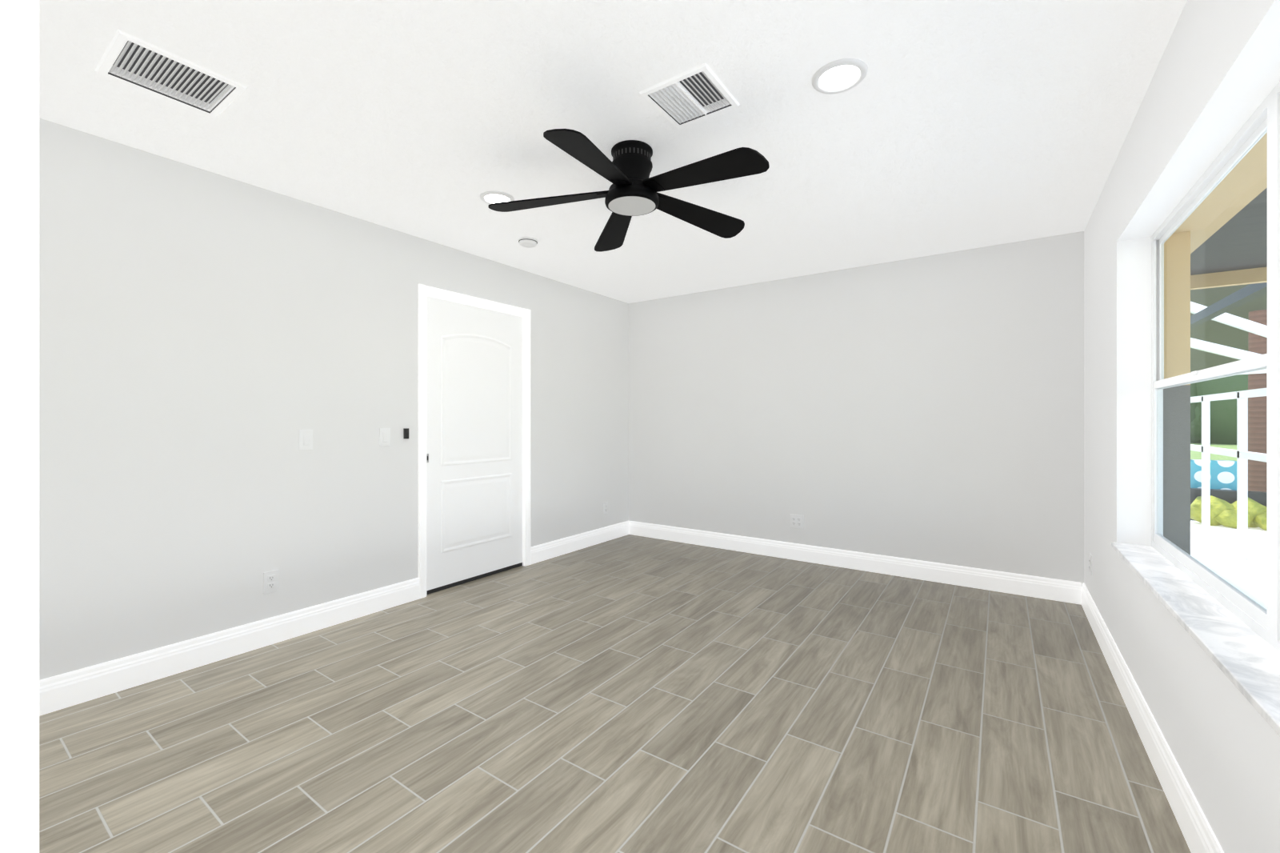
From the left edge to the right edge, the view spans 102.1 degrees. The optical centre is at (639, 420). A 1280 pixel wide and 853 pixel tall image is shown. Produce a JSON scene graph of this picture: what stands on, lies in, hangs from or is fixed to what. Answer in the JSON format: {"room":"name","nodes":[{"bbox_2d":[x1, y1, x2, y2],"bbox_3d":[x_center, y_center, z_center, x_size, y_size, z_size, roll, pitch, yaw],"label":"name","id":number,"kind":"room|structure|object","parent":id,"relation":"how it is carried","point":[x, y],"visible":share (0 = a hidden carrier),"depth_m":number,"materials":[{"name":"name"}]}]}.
{"room":"empty bedroom","nodes":[
{"label":"empty bedroom","id":0,"kind":"room"},
{"bbox_2d":[0,0,39,852],"bbox_3d":[-0.687,-0.016,0.168,0.120,2.440,0.635,0,0,35],"label":"wall","id":1,"kind":"structure","parent":0,"point":[19,426],"depth_m":0.39,"materials":[{"name":"white paint"}]},
{"bbox_2d":[39,117,628,679],"bbox_3d":[-1.651,-0.016,3.408,0.150,2.440,5.156,0,0,35],"label":"wall","id":2,"kind":"structure","parent":0,"point":[210,345],"depth_m":2.66,"materials":[{"name":"grey paint"}]},
{"bbox_2d":[263,569,278,593],"bbox_3d":[-1.986,0.870,2.788,0.008,0.114,0.070,0,0,35],"label":"electrical outlet","id":3,"kind":"object","parent":2,"relation":"attached to","point":[270,581],"visible":1,"depth_m":2.78,"materials":[{"name":"white plastic"}]},
{"bbox_2d":[299,429,312,449],"bbox_3d":[-1.888,0.111,2.928,0.010,0.114,0.070,0,0,35],"label":"switch plate","id":4,"kind":"object","parent":2,"relation":"attached to","point":[306,439],"visible":1,"depth_m":2.92,"materials":[{"name":"white plastic"}]},
{"bbox_2d":[39,520,629,715],"bbox_3d":[-1.540,1.134,3.422,0.016,0.140,5.006,0,0,35],"label":"baseboard","id":5,"kind":"structure","parent":2,"relation":"attached to","point":[69,689],"depth_m":2.64,"materials":[{"name":"white wood"}]},
{"bbox_2d":[379,428,390,446],"bbox_3d":[-1.627,0.108,3.303,0.010,0.114,0.070,0,0,35],"label":"switch plate","id":6,"kind":"object","parent":2,"relation":"attached to","point":[384,436],"visible":1,"depth_m":3.30,"materials":[{"name":"white plastic"}]},
{"bbox_2d":[403,428,408,438],"bbox_3d":[-1.541,0.089,3.416,0.022,0.068,0.028,0,0,35],"label":"keypad","id":7,"kind":"object","parent":2,"relation":"attached to","point":[406,433],"visible":1,"depth_m":3.41,"materials":[{"name":"black plastic"}]},
{"bbox_2d":[426,453,428,462],"bbox_3d":[-1.464,0.262,3.565,0.004,0.060,0.018,0,0,35],"label":"door latch plate","id":8,"kind":"object","parent":2,"relation":"attached to","point":[427,458],"visible":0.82,"depth_m":3.56,"materials":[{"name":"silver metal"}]},
{"bbox_2d":[426,296,522,594],"bbox_3d":[-1.233,0.175,3.925,0.041,2.055,0.878,0,0,35],"label":"door","id":9,"kind":"structure","parent":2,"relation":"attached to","point":[474,442],"depth_m":3.87,"materials":[{"name":"white wood"}]},
{"bbox_2d":[418,284,530,598],"bbox_3d":[-1.265,0.143,3.948,0.167,2.121,1.008,0,0,35],"label":"door frame","id":10,"kind":"structure","parent":2,"relation":"attached to","point":[424,291],"depth_m":3.69,"materials":[{"name":"white wood"}]},
{"bbox_2d":[603,501,607,514],"bbox_3d":[-0.342,0.875,5.154,0.008,0.114,0.070,0,0,35],"label":"electrical outlet","id":11,"kind":"object","parent":2,"relation":"attached to","point":[605,507],"visible":1,"depth_m":5.15,"materials":[{"name":"white plastic"}]},
{"bbox_2d":[39,0,1187,303],"bbox_3d":[-0.036,-1.286,2.377,3.979,0.100,5.306,0,0,35],"label":"ceiling","id":12,"kind":"structure","parent":0,"point":[943,126],"depth_m":2.09,"materials":[{"name":"white paint"}]},
{"bbox_2d":[94,29,247,117],"bbox_3d":[-1.691,-1.248,1.875,0.338,0.037,0.346,0,0,35],"label":"ceiling vent","id":13,"kind":"object","parent":12,"relation":"in","point":[126,52],"visible":0.98,"depth_m":1.86,"materials":[{"name":"white metal"}]},
{"bbox_2d":[480,190,514,203],"bbox_3d":[-0.795,-1.231,2.885,0.188,0.010,0.188,0,0,35],"label":"recessed light","id":14,"kind":"object","parent":12,"relation":"in","point":[490,197],"visible":0.71,"depth_m":2.86,"materials":[{"name":"white plastic"}]},
{"bbox_2d":[518,236,537,247],"bbox_3d":[-0.769,-1.218,3.554,0.132,0.036,0.132,0,0,35],"label":"smoke detector","id":15,"kind":"object","parent":12,"relation":"attached to","point":[528,242],"visible":1,"depth_m":3.52,"materials":[{"name":"white plastic"}]},
{"bbox_2d":[488,128,769,251],"bbox_3d":[-0.010,-1.105,2.345,1.245,0.262,1.268,0,0,35],"label":"fan","id":16,"kind":"object","parent":12,"relation":"hanging from","point":[634,188],"visible":1,"depth_m":2.29,"materials":[{"name":"black metal"}]},
{"bbox_2d":[638,63,739,127],"bbox_3d":[0.194,-1.248,1.990,0.284,0.037,0.290,0,0,35],"label":"ceiling vent","id":17,"kind":"object","parent":12,"relation":"in","point":[677,100],"visible":1,"depth_m":1.98,"materials":[{"name":"white metal"}]},
{"bbox_2d":[812,57,867,94],"bbox_3d":[0.716,-1.231,1.861,0.188,0.010,0.188,0,0,35],"label":"recessed light","id":18,"kind":"object","parent":12,"relation":"in","point":[841,75],"visible":1,"depth_m":1.85,"materials":[{"name":"white plastic"}]},
{"bbox_2d":[39,534,1191,852],"bbox_3d":[-0.036,1.234,2.377,3.979,0.060,5.306,0,0,35],"label":"floor","id":19,"kind":"structure","parent":0,"point":[630,693],"depth_m":2.01,"materials":[{"name":"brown tile"}]},
{"bbox_2d":[628,231,1083,586],"bbox_3d":[1.435,-0.016,4.494,3.979,2.440,0.150,0,0,35],"label":"wall","id":20,"kind":"structure","parent":0,"point":[930,409],"depth_m":4.07,"materials":[{"name":"grey paint"}]},
{"bbox_2d":[790,513,803,528],"bbox_3d":[1.349,0.872,4.457,0.116,0.114,0.008,0,0,35],"label":"electrical outlet","id":21,"kind":"object","parent":20,"relation":"attached to","point":[796,521],"visible":1,"depth_m":4.45,"materials":[{"name":"white plastic"}]},
{"bbox_2d":[628,520,1081,604],"bbox_3d":[1.387,1.134,4.426,3.647,0.140,0.016,0,0,35],"label":"baseboard","id":22,"kind":"structure","parent":20,"relation":"attached to","point":[1052,589],"depth_m":4.06,"materials":[{"name":"white wood"}]},
{"bbox_2d":[1084,0,1279,852],"bbox_3d":[1.536,-0.016,1.284,0.150,2.440,5.006,0,0,35],"label":"wall","id":23,"kind":"structure","parent":0,"point":[1215,80],"depth_m":1.80,"materials":[{"name":"grey paint"}]},
{"bbox_2d":[1088,553,1091,575],"bbox_3d":[2.720,0.872,3.127,0.008,0.114,0.070,0,0,35],"label":"electrical outlet","id":24,"kind":"object","parent":23,"relation":"attached to","point":[1090,564],"visible":1,"depth_m":3.10,"materials":[{"name":"white plastic"}]},
{"bbox_2d":[1081,582,1223,852],"bbox_3d":[1.468,1.134,1.332,0.016,0.140,5.006,0,0,35],"label":"baseboard","id":25,"kind":"structure","parent":23,"relation":"attached to","point":[1197,831],"depth_m":1.76,"materials":[{"name":"white wood"}]},
{"bbox_2d":[1111,541,1279,735],"bbox_3d":[1.565,0.587,1.370,0.141,0.022,2.535,0,0,35],"label":"window sill","id":26,"kind":"structure","parent":23,"relation":"attached to","point":[1243,657],"depth_m":1.42,"materials":[{"name":"white stone"}]},
{"bbox_2d":[1151,81,1279,651],"bbox_3d":[1.670,-0.122,1.297,0.130,1.497,2.597,0,0,35],"label":"window","id":27,"kind":"structure","parent":23,"relation":"in","point":[1254,615],"depth_m":1.79,"materials":[{"name":"glass"}]},
{"bbox_3d":[2.207,-0.041,2.036,0.095,2.590,11.006,0,0,35],"label":"wall","id":28,"kind":"structure","parent":0,"visible":0},
{"bbox_2d":[1190,155,1267,253],"bbox_3d":[1.071,-1.011,0.230,0.100,0.330,9.600,0,0,35],"label":"header beam","id":29,"kind":"structure","parent":28,"relation":"attached to","point":[1222,218],"depth_m":2.03,"materials":[{"name":"brown wood"}]},
{"bbox_2d":[1190,187,1267,275],"bbox_3d":[1.759,-1.136,-0.248,1.576,0.080,9.600,0,0,35],"label":"porch ceiling","id":30,"kind":"structure","parent":29,"relation":"attached to","point":[1232,230],"depth_m":3.25,"materials":[{"name":"grey"}]},
{"bbox_2d":[1190,266,1267,289],"bbox_3d":[4.474,-1.106,3.747,1.676,0.220,0.060,0,0,35],"label":"roof fascia","id":31,"kind":"object","parent":30,"relation":"attached to","point":[1222,282],"depth_m":3.81,"materials":[{"name":"brown wood"}]},
{"label":"outside","id":32,"kind":"structure","parent":0,"visible":0},
{"bbox_2d":[1190,443,1236,460],"bbox_3d":[39.316,1.334,20.169,72.000,0.060,102.000,0,0,35],"label":"lawn","id":33,"kind":"structure","parent":32,"point":[1219,456],"depth_m":19.40,"materials":[{"name":"green plant"}]},
{"bbox_2d":[1190,459,1236,490],"bbox_3d":[7.101,0.904,6.512,0.560,0.800,0.200,0,0,35],"label":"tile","id":34,"kind":"structure","parent":33,"relation":"on","point":[1225,479],"depth_m":6.38,"materials":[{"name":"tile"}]},
{"bbox_2d":[1190,374,1247,444],"bbox_3d":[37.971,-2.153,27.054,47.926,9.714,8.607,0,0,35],"label":"tree","id":35,"kind":"object","parent":33,"relation":"on","point":[1214,422],"depth_m":27.70,"materials":[{"name":"green plant"}]},
{"bbox_2d":[1190,488,1266,519],"bbox_3d":[8.337,1.074,5.330,3.940,0.460,0.170,0,0,35],"label":"curb","id":36,"kind":"object","parent":33,"relation":"on","point":[1226,495],"depth_m":6.16,"materials":[{"name":"grey concrete"}]},
{"bbox_2d":[1248,309,1267,491],"bbox_3d":[10.509,-1.246,8.771,0.320,5.100,0.320,0,0,35],"label":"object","id":37,"kind":"object","parent":33,"relation":"on","point":[1257,406],"depth_m":8.71,"materials":[{"name":"red brick"}]},
{"bbox_2d":[1190,520,1266,608],"bbox_3d":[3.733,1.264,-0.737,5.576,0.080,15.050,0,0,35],"label":"patio","id":38,"kind":"structure","parent":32,"point":[1232,554],"depth_m":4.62,"materials":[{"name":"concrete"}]},
{"bbox_2d":[1190,495,1266,530],"bbox_3d":[7.692,1.074,5.343,2.904,0.388,0.491,0,0,35],"label":"hedge","id":39,"kind":"object","parent":38,"relation":"on","point":[1219,519],"depth_m":5.88,"materials":[{"name":"green plant"}]},
{"bbox_2d":[1190,282,1267,559],"bbox_3d":[6.952,0.044,6.920,0.090,2.360,8.700,0,0,35],"label":"frame","id":40,"kind":"object","parent":38,"relation":"on","point":[1242,411],"depth_m":4.61,"materials":[{"name":"white"}]},
{"bbox_2d":[1190,301,1267,374],"bbox_3d":[7.093,-0.992,6.251,1.106,0.922,0.923,0,0,35],"label":"beams","id":41,"kind":"structure","parent":40,"relation":"attached to","point":[1245,353],"depth_m":6.13,"materials":[{"name":"white wood"}]},
{"bbox_2d":[1190,284,1267,371],"bbox_3d":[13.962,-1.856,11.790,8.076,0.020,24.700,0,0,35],"label":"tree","id":42,"kind":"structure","parent":32,"point":[1222,332],"depth_m":10.62,"materials":[{"name":"grey"}]}
]}

